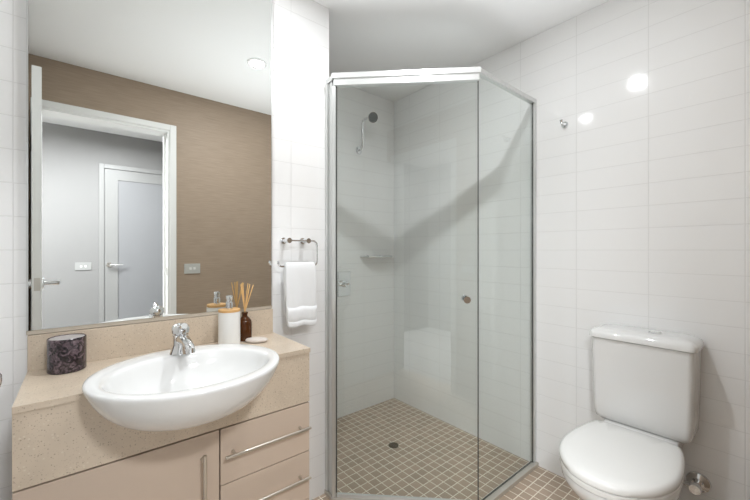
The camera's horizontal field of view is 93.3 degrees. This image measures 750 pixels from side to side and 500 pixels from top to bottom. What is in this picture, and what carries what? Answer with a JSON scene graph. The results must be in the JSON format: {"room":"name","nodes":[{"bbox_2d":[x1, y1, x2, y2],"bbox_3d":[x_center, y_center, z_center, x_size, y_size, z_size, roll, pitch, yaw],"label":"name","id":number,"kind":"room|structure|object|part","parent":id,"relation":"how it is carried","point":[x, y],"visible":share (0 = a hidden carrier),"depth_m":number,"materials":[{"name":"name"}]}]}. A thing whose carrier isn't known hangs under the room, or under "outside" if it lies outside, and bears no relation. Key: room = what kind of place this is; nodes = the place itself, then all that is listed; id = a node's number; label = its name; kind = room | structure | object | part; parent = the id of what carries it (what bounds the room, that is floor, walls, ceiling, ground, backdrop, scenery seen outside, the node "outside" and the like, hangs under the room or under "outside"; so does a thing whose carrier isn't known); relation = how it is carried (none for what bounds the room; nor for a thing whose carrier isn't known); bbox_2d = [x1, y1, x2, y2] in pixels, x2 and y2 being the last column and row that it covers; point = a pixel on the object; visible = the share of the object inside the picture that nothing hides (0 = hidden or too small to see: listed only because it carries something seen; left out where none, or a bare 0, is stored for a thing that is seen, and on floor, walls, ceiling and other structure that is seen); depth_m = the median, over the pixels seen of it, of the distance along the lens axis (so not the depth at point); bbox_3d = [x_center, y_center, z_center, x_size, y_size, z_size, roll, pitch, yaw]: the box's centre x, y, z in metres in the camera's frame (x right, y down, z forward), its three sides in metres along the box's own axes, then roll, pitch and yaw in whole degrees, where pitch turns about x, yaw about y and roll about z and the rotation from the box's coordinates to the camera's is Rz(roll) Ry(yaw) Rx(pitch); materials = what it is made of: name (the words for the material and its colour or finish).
{"room":"bathroom","nodes":[
{"label":"bathroom","id":0,"kind":"room"},
{"bbox_2d":[0,0,328,499],"bbox_3d":[-0.974,0.000,1.601,1.352,2.400,0.707,0,0,-40],"label":"wall","id":1,"kind":"structure","parent":0,"point":[300,28],"depth_m":1.60,"materials":[{"name":"white tile"}]},
{"bbox_2d":[26,0,271,334],"bbox_3d":[-0.753,-0.471,1.314,0.774,1.454,0.015,0,0,-40],"label":"mirror","id":2,"kind":"object","parent":1,"relation":"attached to","point":[149,122],"visible":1,"depth_m":1.26,"materials":[{"name":"clear glass"}]},
{"bbox_3d":[-0.754,0.249,1.315,0.774,0.013,0.012,0,0,-40],"label":"rail","id":3,"kind":"part","parent":2,"relation":"part of","materials":[{"name":"silver metal"}]},
{"bbox_2d":[277,238,317,267],"bbox_3d":[-0.361,0.010,1.608,0.200,0.132,0.065,0,0,-40],"label":"towel rail","id":4,"kind":"object","parent":1,"relation":"attached to","point":[282,240],"visible":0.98,"depth_m":1.60,"materials":[{"name":"silver metal"}]},
{"bbox_2d":[283,262,316,327],"bbox_3d":[-0.334,0.201,1.589,0.152,0.292,0.053,0,0,-40],"label":"hand towel","id":5,"kind":"object","parent":1,"relation":"attached to","point":[299,278],"visible":1,"depth_m":1.57,"materials":[{"name":"white fabric"}]},
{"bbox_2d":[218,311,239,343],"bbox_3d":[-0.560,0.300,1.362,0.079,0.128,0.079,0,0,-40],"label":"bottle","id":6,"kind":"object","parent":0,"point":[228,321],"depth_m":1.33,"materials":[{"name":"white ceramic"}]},
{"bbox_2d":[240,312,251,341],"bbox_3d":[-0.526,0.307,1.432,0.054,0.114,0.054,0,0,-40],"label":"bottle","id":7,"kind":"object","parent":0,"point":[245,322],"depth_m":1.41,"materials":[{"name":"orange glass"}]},
{"bbox_2d":[337,87,393,418],"bbox_3d":[-0.225,0.000,2.620,1.105,2.400,0.100,0,0,-40],"label":"wall","id":8,"kind":"structure","parent":0,"point":[365,180],"depth_m":2.68,"materials":[{"name":"white tile"}]},
{"bbox_2d":[338,271,350,296],"bbox_3d":[-0.199,0.244,2.523,0.110,0.176,0.080,0,0,-40],"label":"shower mixer","id":9,"kind":"object","parent":8,"relation":"attached to","point":[344,278],"visible":1,"depth_m":2.54,"materials":[{"name":"silver metal"}]},
{"bbox_3d":[-0.197,0.244,2.521,0.048,0.048,0.073,0,0,-40],"label":"lever","id":10,"kind":"part","parent":9,"relation":"part of","materials":[{"name":"silver metal"}]},
{"bbox_2d":[356,112,377,153],"bbox_3d":[-0.065,-0.841,2.555,0.073,0.254,0.206,0,0,-37],"label":"shower","id":11,"kind":"object","parent":8,"relation":"attached to","point":[372,117],"visible":1,"depth_m":2.59,"materials":[{"name":"silver metal"}]},
{"bbox_3d":[-0.076,-0.851,2.586,0.017,0.232,0.128,0,0,-40],"label":"arm","id":12,"kind":"part","parent":11,"relation":"part of","materials":[{"name":"silver metal"}]},
{"bbox_2d":[360,255,392,257],"bbox_3d":[0.037,0.049,2.693,0.299,0.022,0.122,0,0,-40],"label":"soap shelf","id":13,"kind":"object","parent":8,"relation":"attached to","point":[367,256],"visible":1,"depth_m":2.64,"materials":[{"name":"silver metal"}]},
{"bbox_2d":[313,398,580,499],"bbox_3d":[-0.017,1.250,1.315,2.457,0.100,2.372,0,0,-40],"label":"floor","id":14,"kind":"structure","parent":0,"point":[433,457],"depth_m":2.00,"materials":[{"name":"brown tile"}]},
{"bbox_2d":[12,401,310,499],"bbox_3d":[-0.637,0.790,1.183,0.777,0.819,0.365,0,0,-40],"label":"vanity cabinet","id":15,"kind":"object","parent":14,"relation":"on","point":[264,457],"visible":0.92,"depth_m":1.10,"materials":[{"name":"beige laminate"}]},
{"bbox_3d":[-0.671,0.831,0.974,0.458,0.528,0.018,0,0,-40],"label":"door","id":16,"kind":"part","parent":15,"relation":"part of","materials":[{"name":"beige laminate"}]},
{"bbox_2d":[12,308,309,491],"bbox_3d":[-0.646,0.410,1.195,0.779,0.304,0.334,0,0,-40],"label":"countertop","id":17,"kind":"structure","parent":15,"relation":"on","point":[57,433],"depth_m":1.01,"materials":[{"name":"beige stone"}]},
{"bbox_2d":[46,333,86,374],"bbox_3d":[-0.935,0.314,1.075,0.092,0.100,0.092,0,0,-40],"label":"candle jar","id":18,"kind":"object","parent":17,"relation":"on","point":[67,353],"visible":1,"depth_m":1.04,"materials":[{"name":"glass"}]},
{"bbox_3d":[-0.935,0.269,1.075,0.085,0.008,0.085,0,0,-40],"label":"lid","id":19,"kind":"part","parent":18,"relation":"part of","materials":[{"name":"silver metal"}]},
{"bbox_2d":[82,344,278,431],"bbox_3d":[-0.519,0.398,1.007,0.484,0.143,0.449,0,0,-40],"label":"basin","id":20,"kind":"object","parent":17,"relation":"in","point":[161,391],"visible":1,"depth_m":0.93,"materials":[{"name":"white ceramic"}]},
{"bbox_2d":[169,323,194,354],"bbox_3d":[-0.582,0.275,1.083,0.062,0.102,0.176,0,0,-40],"label":"tap","id":21,"kind":"object","parent":17,"relation":"on","point":[183,344],"visible":1,"depth_m":1.10,"materials":[{"name":"silver metal"}]},
{"bbox_3d":[-0.609,0.246,1.115,0.052,0.043,0.084,0,0,-40],"label":"lever","id":22,"kind":"part","parent":21,"relation":"part of","materials":[{"name":"silver metal"}]},
{"bbox_3d":[-0.573,0.281,1.072,0.034,0.041,0.148,0,0,-40],"label":"spout","id":23,"kind":"part","parent":21,"relation":"part of","materials":[{"name":"silver metal"}]},
{"bbox_2d":[218,295,239,343],"bbox_3d":[-0.560,0.269,1.362,0.079,0.190,0.079,0,0,-40],"label":"soap dispenser","id":24,"kind":"object","parent":17,"relation":"on","point":[228,317],"visible":0.87,"depth_m":1.33,"materials":[{"name":"white ceramic"}]},
{"bbox_2d":[240,283,253,341],"bbox_3d":[-0.526,0.249,1.432,0.054,0.231,0.054,0,0,22],"label":"reed diffuser","id":25,"kind":"object","parent":17,"relation":"on","point":[245,321],"visible":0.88,"depth_m":1.42,"materials":[{"name":"orange glass"}]},
{"bbox_2d":[245,337,267,342],"bbox_3d":[-0.468,0.355,1.399,0.087,0.018,0.050,0,0,-2],"label":"soap bar","id":26,"kind":"object","parent":17,"relation":"on","point":[252,339],"visible":1,"depth_m":1.38,"materials":[{"name":"beige"}]},
{"bbox_3d":[-0.516,0.725,1.068,0.010,0.220,0.035,0,0,-40],"label":"bar handle","id":27,"kind":"part","parent":15,"relation":"part of","materials":[{"name":"silver metal"}]},
{"bbox_3d":[-0.371,0.834,1.224,0.316,0.174,0.018,0,0,-40],"label":"drawer","id":28,"kind":"part","parent":15,"relation":"part of","materials":[{"name":"beige laminate"}]},
{"bbox_3d":[-0.371,0.655,1.224,0.316,0.177,0.018,0,0,-40],"label":"drawer","id":29,"kind":"part","parent":15,"relation":"part of","materials":[{"name":"beige laminate"}]},
{"bbox_3d":[-0.356,0.646,1.202,0.297,0.010,0.035,0,0,-40],"label":"bar handle","id":30,"kind":"part","parent":15,"relation":"part of","materials":[{"name":"silver metal"}]},
{"bbox_3d":[-0.356,0.827,1.202,0.297,0.010,0.035,0,0,-40],"label":"bar handle","id":31,"kind":"part","parent":15,"relation":"part of","materials":[{"name":"silver metal"}]},
{"bbox_2d":[388,442,398,447],"bbox_3d":[0.114,1.198,2.173,0.062,0.004,0.062,0,0,-40],"label":"floor drain","id":32,"kind":"object","parent":14,"relation":"on","point":[392,444],"visible":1,"depth_m":2.17,"materials":[{"name":"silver metal"}]},
{"bbox_2d":[324,67,538,499],"bbox_3d":[0.354,0.181,1.737,1.179,2.038,0.288,0,0,-12],"label":"shower frame","id":33,"kind":"object","parent":14,"relation":"on","point":[460,74],"visible":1,"depth_m":1.69,"materials":[{"name":"silver metal"}]},
{"bbox_3d":[-0.213,0.183,1.722,0.010,1.990,0.035,0,0,-32],"label":"return panel","id":34,"kind":"part","parent":33,"relation":"part of","materials":[{"name":"silver metal"}]},
{"bbox_3d":[-0.195,0.198,1.697,0.017,1.960,0.024,0,0,5],"label":"corner post","id":35,"kind":"part","parent":33,"relation":"part of","materials":[{"name":"silver metal"}]},
{"bbox_3d":[0.148,1.172,1.668,0.660,0.015,0.014,0,0,5],"label":"rail","id":36,"kind":"part","parent":33,"relation":"part of","materials":[{"name":"silver metal"}]},
{"bbox_3d":[0.354,1.190,1.737,1.179,0.019,0.284,0,0,-12],"label":"sill","id":37,"kind":"part","parent":33,"relation":"part of","materials":[{"name":"grey metal"}]},
{"bbox_3d":[0.423,0.228,1.645,0.032,0.032,0.066,0,0,5],"label":"door knob","id":38,"kind":"part","parent":33,"relation":"part of","materials":[{"name":"silver metal"}]},
{"bbox_2d":[559,324,703,499],"bbox_3d":[0.969,0.772,1.371,0.666,0.856,0.372,0,0,-40],"label":"toilet","id":39,"kind":"object","parent":14,"relation":"on","point":[647,382],"visible":1,"depth_m":1.39,"materials":[{"name":"white ceramic"}]},
{"bbox_3d":[0.894,0.788,1.309,0.470,0.019,0.360,0,0,-40],"label":"seat","id":40,"kind":"part","parent":39,"relation":"part of","materials":[{"name":"white plastic"}]},
{"bbox_3d":[0.894,0.760,1.308,0.471,0.032,0.362,0,0,-40],"label":"seat lid","id":41,"kind":"part","parent":39,"relation":"part of","materials":[{"name":"white plastic"}]},
{"bbox_3d":[1.156,0.371,1.527,0.179,0.042,0.372,0,0,-40],"label":"cistern lid","id":42,"kind":"part","parent":39,"relation":"part of","materials":[{"name":"white ceramic"}]},
{"bbox_2d":[313,0,609,101],"bbox_3d":[-0.017,-1.240,1.315,2.457,0.080,2.372,0,0,-40],"label":"ceiling","id":43,"kind":"structure","parent":0,"point":[364,35],"depth_m":1.94,"materials":[{"name":"white paint"}]},
{"bbox_2d":[394,0,749,499],"bbox_3d":[0.920,0.000,2.031,0.100,2.400,2.272,0,0,-40],"label":"wall","id":44,"kind":"structure","parent":0,"point":[643,197],"depth_m":1.80,"materials":[{"name":"white tile"}]},
{"bbox_2d":[560,119,567,127],"bbox_3d":[0.977,-0.658,1.842,0.053,0.036,0.034,0,0,-40],"label":"robe hook","id":45,"kind":"object","parent":44,"relation":"attached to","point":[563,124],"visible":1,"depth_m":1.85,"materials":[{"name":"silver metal"}]},
{"bbox_2d":[683,471,711,494],"bbox_3d":[1.288,0.876,1.450,0.077,0.238,0.124,0,0,-40],"label":"valve","id":46,"kind":"object","parent":44,"relation":"attached to","point":[697,483],"visible":0.78,"depth_m":1.44,"materials":[{"name":"silver metal"}]}
]}

